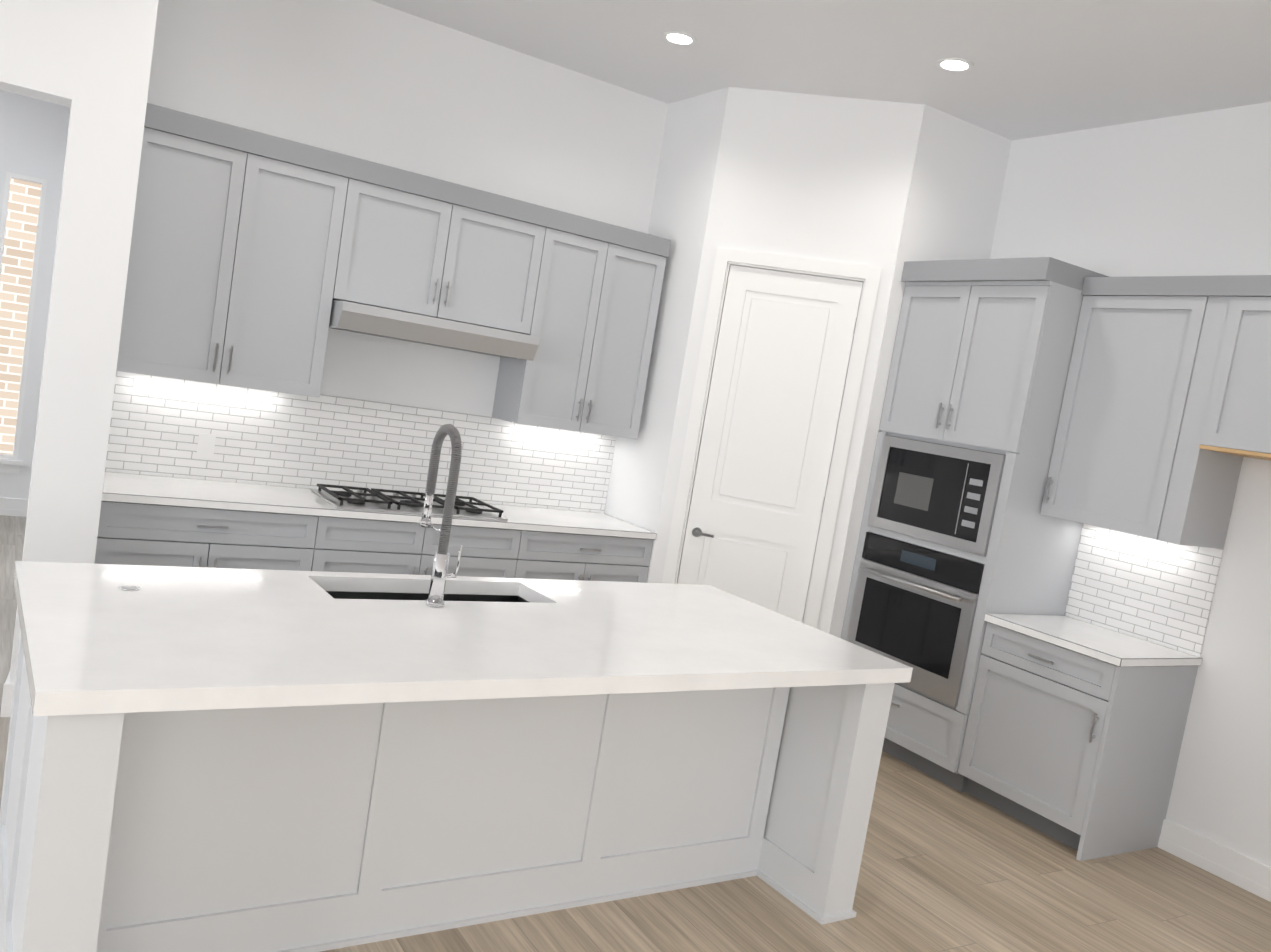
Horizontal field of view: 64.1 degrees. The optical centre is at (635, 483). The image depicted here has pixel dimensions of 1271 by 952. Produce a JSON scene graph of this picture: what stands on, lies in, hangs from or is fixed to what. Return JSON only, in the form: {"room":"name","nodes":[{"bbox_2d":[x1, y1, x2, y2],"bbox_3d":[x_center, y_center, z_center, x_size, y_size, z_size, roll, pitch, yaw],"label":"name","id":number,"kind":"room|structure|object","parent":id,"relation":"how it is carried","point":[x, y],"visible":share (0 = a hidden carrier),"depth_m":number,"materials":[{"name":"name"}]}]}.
{"room":"kitchen","nodes":[
{"label":"kitchen","id":0,"kind":"room"},
{"bbox_2d":[0,90,69,498],"bbox_3d":[-4.684,-1.473,7.651,5.440,3.450,0.180,6,6,-32],"label":"wall","id":1,"kind":"structure","parent":0,"point":[33,136],"depth_m":7.60,"materials":[{"name":"white paint"}]},
{"bbox_2d":[0,497,27,516],"bbox_3d":[-4.838,0.178,7.751,0.585,0.134,0.020,6,6,-32],"label":"baseboard","id":2,"kind":"structure","parent":1,"relation":"attached to","point":[8,506],"depth_m":7.79,"materials":[{"name":"white"}]},
{"bbox_2d":[0,172,46,473],"bbox_3d":[-5.277,-1.150,7.320,1.655,2.685,0.225,6,6,-32],"label":"window frame","id":3,"kind":"structure","parent":1,"relation":"attached to","point":[10,463],"depth_m":7.65,"materials":[{"name":"white wood"}]},
{"bbox_2d":[0,0,158,682],"bbox_3d":[-4.793,-1.024,2.497,6.355,3.450,0.200,6,6,-32],"label":"wall","id":4,"kind":"structure","parent":0,"point":[102,164],"depth_m":4.02,"materials":[{"name":"white paint"}]},
{"bbox_2d":[0,672,13,716],"bbox_3d":[-2.931,0.742,4.928,0.230,0.134,1.842,6,6,-32],"label":"baseboard","id":5,"kind":"structure","parent":4,"relation":"attached to","point":[8,687],"depth_m":4.10,"materials":[{"name":"white"}]},
{"bbox_2d":[116,0,667,483],"bbox_3d":[-0.642,-0.676,6.053,4.485,3.450,0.140,6,6,-32],"label":"wall","id":6,"kind":"structure","parent":0,"point":[370,80],"depth_m":5.45,"materials":[{"name":"white paint"}]},
{"bbox_2d":[116,103,367,396],"bbox_3d":[-1.933,-1.069,4.893,1.002,1.180,0.348,6,6,-32],"label":"upper cabinet","id":7,"kind":"object","parent":6,"relation":"attached to","point":[253,255],"depth_m":4.73,"materials":[{"name":"grey wood"}]},
{"bbox_2d":[105,371,615,512],"bbox_3d":[-1.368,-0.185,5.609,2.871,0.506,0.009,6,6,-32],"label":"backsplash","id":8,"kind":"structure","parent":6,"relation":"attached to","point":[158,424],"depth_m":5.46,"materials":[{"name":"tile"}]},
{"bbox_2d":[196,433,215,457],"bbox_3d":[-2.160,-0.190,5.112,0.080,0.120,0.006,6,6,-32],"label":"outlet","id":9,"kind":"object","parent":8,"relation":"attached to","point":[206,445],"visible":1,"depth_m":5.11,"materials":[{"name":"white plastic"}]},
{"bbox_2d":[329,300,539,360],"bbox_3d":[-1.095,-0.801,5.369,1.060,0.135,0.498,6,6,-32],"label":"range hood","id":10,"kind":"object","parent":6,"relation":"attached to","point":[382,322],"visible":0.9,"depth_m":5.14,"materials":[{"name":"silver metal"}]},
{"bbox_2d":[348,161,551,334],"bbox_3d":[-1.067,-1.226,5.395,1.080,0.685,0.348,6,6,-32],"label":"upper cabinet","id":11,"kind":"object","parent":6,"relation":"attached to","point":[426,245],"depth_m":5.25,"materials":[{"name":"grey wood"}]},
{"bbox_2d":[492,209,670,438],"bbox_3d":[-0.343,-0.904,5.901,0.854,1.180,0.348,6,6,-32],"label":"upper cabinet","id":12,"kind":"object","parent":6,"relation":"attached to","point":[601,285],"depth_m":5.76,"materials":[{"name":"grey wood"}]},
{"bbox_2d":[0,515,1270,951],"bbox_3d":[-0.783,1.433,2.562,13.600,0.120,14.300,6,6,-32],"label":"floor","id":13,"kind":"structure","parent":0,"point":[944,867],"depth_m":3.87,"materials":[{"name":"brown wood"}]},
{"bbox_2d":[94,504,333,571],"bbox_3d":[-2.115,0.498,4.923,1.002,0.874,0.608,6,6,-32],"label":"base cabinet","id":14,"kind":"object","parent":13,"relation":"on","point":[149,520],"depth_m":4.63,"materials":[{"name":"grey wood"}]},
{"bbox_2d":[101,472,656,539],"bbox_3d":[-1.250,0.133,5.371,2.871,0.038,0.633,6,6,-32],"label":"countertop","id":15,"kind":"structure","parent":14,"relation":"on","point":[118,488],"depth_m":4.98,"materials":[{"name":"white stone"}]},
{"bbox_2d":[311,484,507,520],"bbox_3d":[-1.190,0.098,5.371,0.910,0.047,0.512,6,6,-32],"label":"cooktop","id":16,"kind":"object","parent":15,"relation":"in","point":[375,500],"visible":0.96,"depth_m":5.29,"materials":[{"name":"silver metal"}]},
{"bbox_2d":[326,520,533,578],"bbox_3d":[-1.288,0.584,5.448,1.198,0.874,0.608,6,6,-32],"label":"base cabinet","id":17,"kind":"object","parent":13,"relation":"on","point":[357,546],"depth_m":5.16,"materials":[{"name":"grey wood"}]},
{"bbox_2d":[0,585,910,951],"bbox_3d":[-0.525,0.902,3.300,2.601,0.875,1.216,6,6,-32],"label":"kitchen island","id":18,"kind":"object","parent":13,"relation":"on","point":[200,759],"depth_m":3.00,"materials":[{"name":"white wood"}]},
{"bbox_2d":[12,561,435,716],"bbox_3d":[-1.174,0.384,2.753,0.872,0.051,1.188,6,6,-32],"label":"island countertop","id":19,"kind":"structure","parent":18,"relation":"on","point":[96,640],"depth_m":2.54,"materials":[{"name":"white stone"}]},
{"bbox_2d":[326,591,527,601],"bbox_3d":[-0.712,0.521,3.520,0.833,0.206,0.347,6,6,-32],"label":"sink","id":20,"kind":"object","parent":19,"relation":"in","point":[411,596],"visible":0.02,"depth_m":3.64,"materials":[{"name":"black metal"}]},
{"bbox_2d":[344,599,691,692],"bbox_3d":[-0.396,0.482,3.057,0.822,0.051,0.817,6,6,-32],"label":"island countertop","id":21,"kind":"structure","parent":18,"relation":"on","point":[461,646],"depth_m":2.94,"materials":[{"name":"white stone"}]},
{"bbox_2d":[304,571,912,684],"bbox_3d":[-0.102,0.490,3.488,1.799,0.051,1.192,6,6,-32],"label":"island countertop","id":22,"kind":"structure","parent":18,"relation":"on","point":[715,635],"depth_m":3.56,"materials":[{"name":"white stone"}]},
{"bbox_2d":[419,424,462,606],"bbox_3d":[-0.628,0.097,3.334,0.097,0.582,0.220,6,6,-32],"label":"faucet","id":23,"kind":"object","parent":22,"relation":"on","point":[440,574],"visible":1,"depth_m":3.26,"materials":[{"name":"silver metal"}]},
{"bbox_2d":[530,532,652,582],"bbox_3d":[-0.503,0.666,5.946,0.906,0.874,0.608,6,6,-32],"label":"base cabinet","id":24,"kind":"object","parent":13,"relation":"on","point":[556,556],"depth_m":5.69,"materials":[{"name":"grey wood"}]},
{"bbox_2d":[841,257,1108,791],"bbox_3d":[1.769,0.190,5.427,0.663,2.625,0.918,6,6,-32],"label":"tall cabinet","id":25,"kind":"object","parent":13,"relation":"on","point":[982,354],"visible":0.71,"depth_m":5.06,"materials":[{"name":"grey wood"}]},
{"bbox_2d":[846,532,983,706],"bbox_3d":[1.657,0.710,5.457,0.671,0.718,0.798,6,6,-32],"label":"wall oven","id":26,"kind":"object","parent":25,"relation":"in","point":[913,606],"visible":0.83,"depth_m":5.24,"materials":[{"name":"black glass"}]},
{"bbox_2d":[867,435,1005,555],"bbox_3d":[1.784,0.074,5.414,0.615,0.498,0.798,6,6,-32],"label":"microwave","id":27,"kind":"object","parent":25,"relation":"in","point":[945,495],"visible":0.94,"depth_m":5.22,"materials":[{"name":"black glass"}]},
{"bbox_2d":[958,613,1201,860],"bbox_3d":[2.067,1.163,4.819,0.640,0.913,0.720,6,6,-32],"label":"base cabinet","id":28,"kind":"object","parent":13,"relation":"on","point":[1074,734],"visible":1,"depth_m":4.60,"materials":[{"name":"grey wood"}]},
{"bbox_2d":[604,87,728,582],"bbox_3d":[0.133,-0.555,6.101,0.110,3.450,0.620,6,6,-32],"label":"wall","id":29,"kind":"structure","parent":0,"point":[686,169],"depth_m":5.96,"materials":[{"name":"white paint"}]},
{"bbox_2d":[648,87,923,632],"bbox_3d":[0.772,-0.420,5.748,1.068,3.450,0.110,10,5,13],"label":"wall","id":30,"kind":"structure","parent":0,"point":[819,177],"depth_m":5.59,"materials":[{"name":"white paint"}]},
{"bbox_2d":[677,265,862,622],"bbox_3d":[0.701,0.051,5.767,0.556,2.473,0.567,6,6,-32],"label":"pantry door","id":31,"kind":"structure","parent":30,"relation":"in","point":[780,370],"depth_m":5.72,"materials":[{"name":"white wood"}]},
{"bbox_2d":[662,247,880,628],"bbox_3d":[0.700,0.013,5.778,1.068,2.570,0.128,10,5,13],"label":"door frame","id":32,"kind":"structure","parent":30,"relation":"attached to","point":[867,276],"depth_m":5.66,"materials":[{"name":"white wood"}]},
{"bbox_2d":[371,0,1270,139],"bbox_3d":[-0.216,-2.077,2.244,13.600,0.120,14.300,6,6,-32],"label":"ceiling","id":33,"kind":"structure","parent":0,"point":[1044,67],"depth_m":4.77,"materials":[{"name":"white paint"}]},
{"bbox_2d":[663,31,696,44],"bbox_3d":[0.217,-2.192,5.009,0.170,0.008,0.170,6,6,-32],"label":"recessed light","id":34,"kind":"object","parent":33,"relation":"in","point":[678,38],"visible":0.98,"depth_m":5.00,"materials":[{"name":"white"}]},
{"bbox_2d":[936,57,972,71],"bbox_3d":[1.498,-1.963,4.770,0.170,0.008,0.170,6,6,-32],"label":"recessed light","id":35,"kind":"object","parent":33,"relation":"in","point":[953,64],"visible":0.9,"depth_m":4.76,"materials":[{"name":"white"}]},
{"bbox_2d":[828,104,1011,637],"bbox_3d":[1.545,-0.301,5.810,0.720,3.450,0.110,6,6,-32],"label":"wall","id":36,"kind":"structure","parent":0,"point":[956,184],"depth_m":5.62,"materials":[{"name":"white paint"}]},
{"bbox_2d":[803,102,1270,866],"bbox_3d":[2.225,-0.165,5.522,0.140,3.450,4.160,6,6,-32],"label":"wall","id":37,"kind":"structure","parent":0,"point":[1187,194],"depth_m":4.73,"materials":[{"name":"white paint"}]},
{"bbox_2d":[1065,524,1222,656],"bbox_3d":[2.442,0.491,4.929,0.009,0.506,0.708,6,6,-32],"label":"backsplash","id":38,"kind":"structure","parent":37,"relation":"attached to","point":[1159,592],"depth_m":4.90,"materials":[{"name":"tile"}]},
{"bbox_2d":[1040,275,1251,548],"bbox_3d":[2.439,-0.341,4.734,0.368,1.164,0.767,6,6,-32],"label":"upper cabinet","id":39,"kind":"object","parent":37,"relation":"attached to","point":[1164,426],"depth_m":4.59,"materials":[{"name":"grey wood"}]},
{"bbox_2d":[1157,819,1270,901],"bbox_3d":[2.701,1.707,4.315,0.020,0.134,1.040,6,6,-32],"label":"baseboard","id":40,"kind":"structure","parent":37,"relation":"attached to","point":[1226,863],"depth_m":4.50,"materials":[{"name":"white wood"}]},
{"bbox_2d":[1216,275,1270,458],"bbox_3d":[2.902,-0.425,4.017,0.368,0.724,1.008,6,6,-32],"label":"upper cabinet","id":41,"kind":"object","parent":37,"relation":"attached to","point":[1245,420],"depth_m":4.23,"materials":[{"name":"grey wood"}]},
{"label":"outside","id":42,"kind":"structure","parent":0,"visible":0},
{"bbox_2d":[0,178,41,453],"bbox_3d":[-4.920,-1.317,8.035,1.400,3.000,0.020,6,6,-32],"label":"brick","id":43,"kind":"object","parent":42,"point":[19,241],"visible":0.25,"depth_m":8.01,"materials":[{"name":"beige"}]}
]}

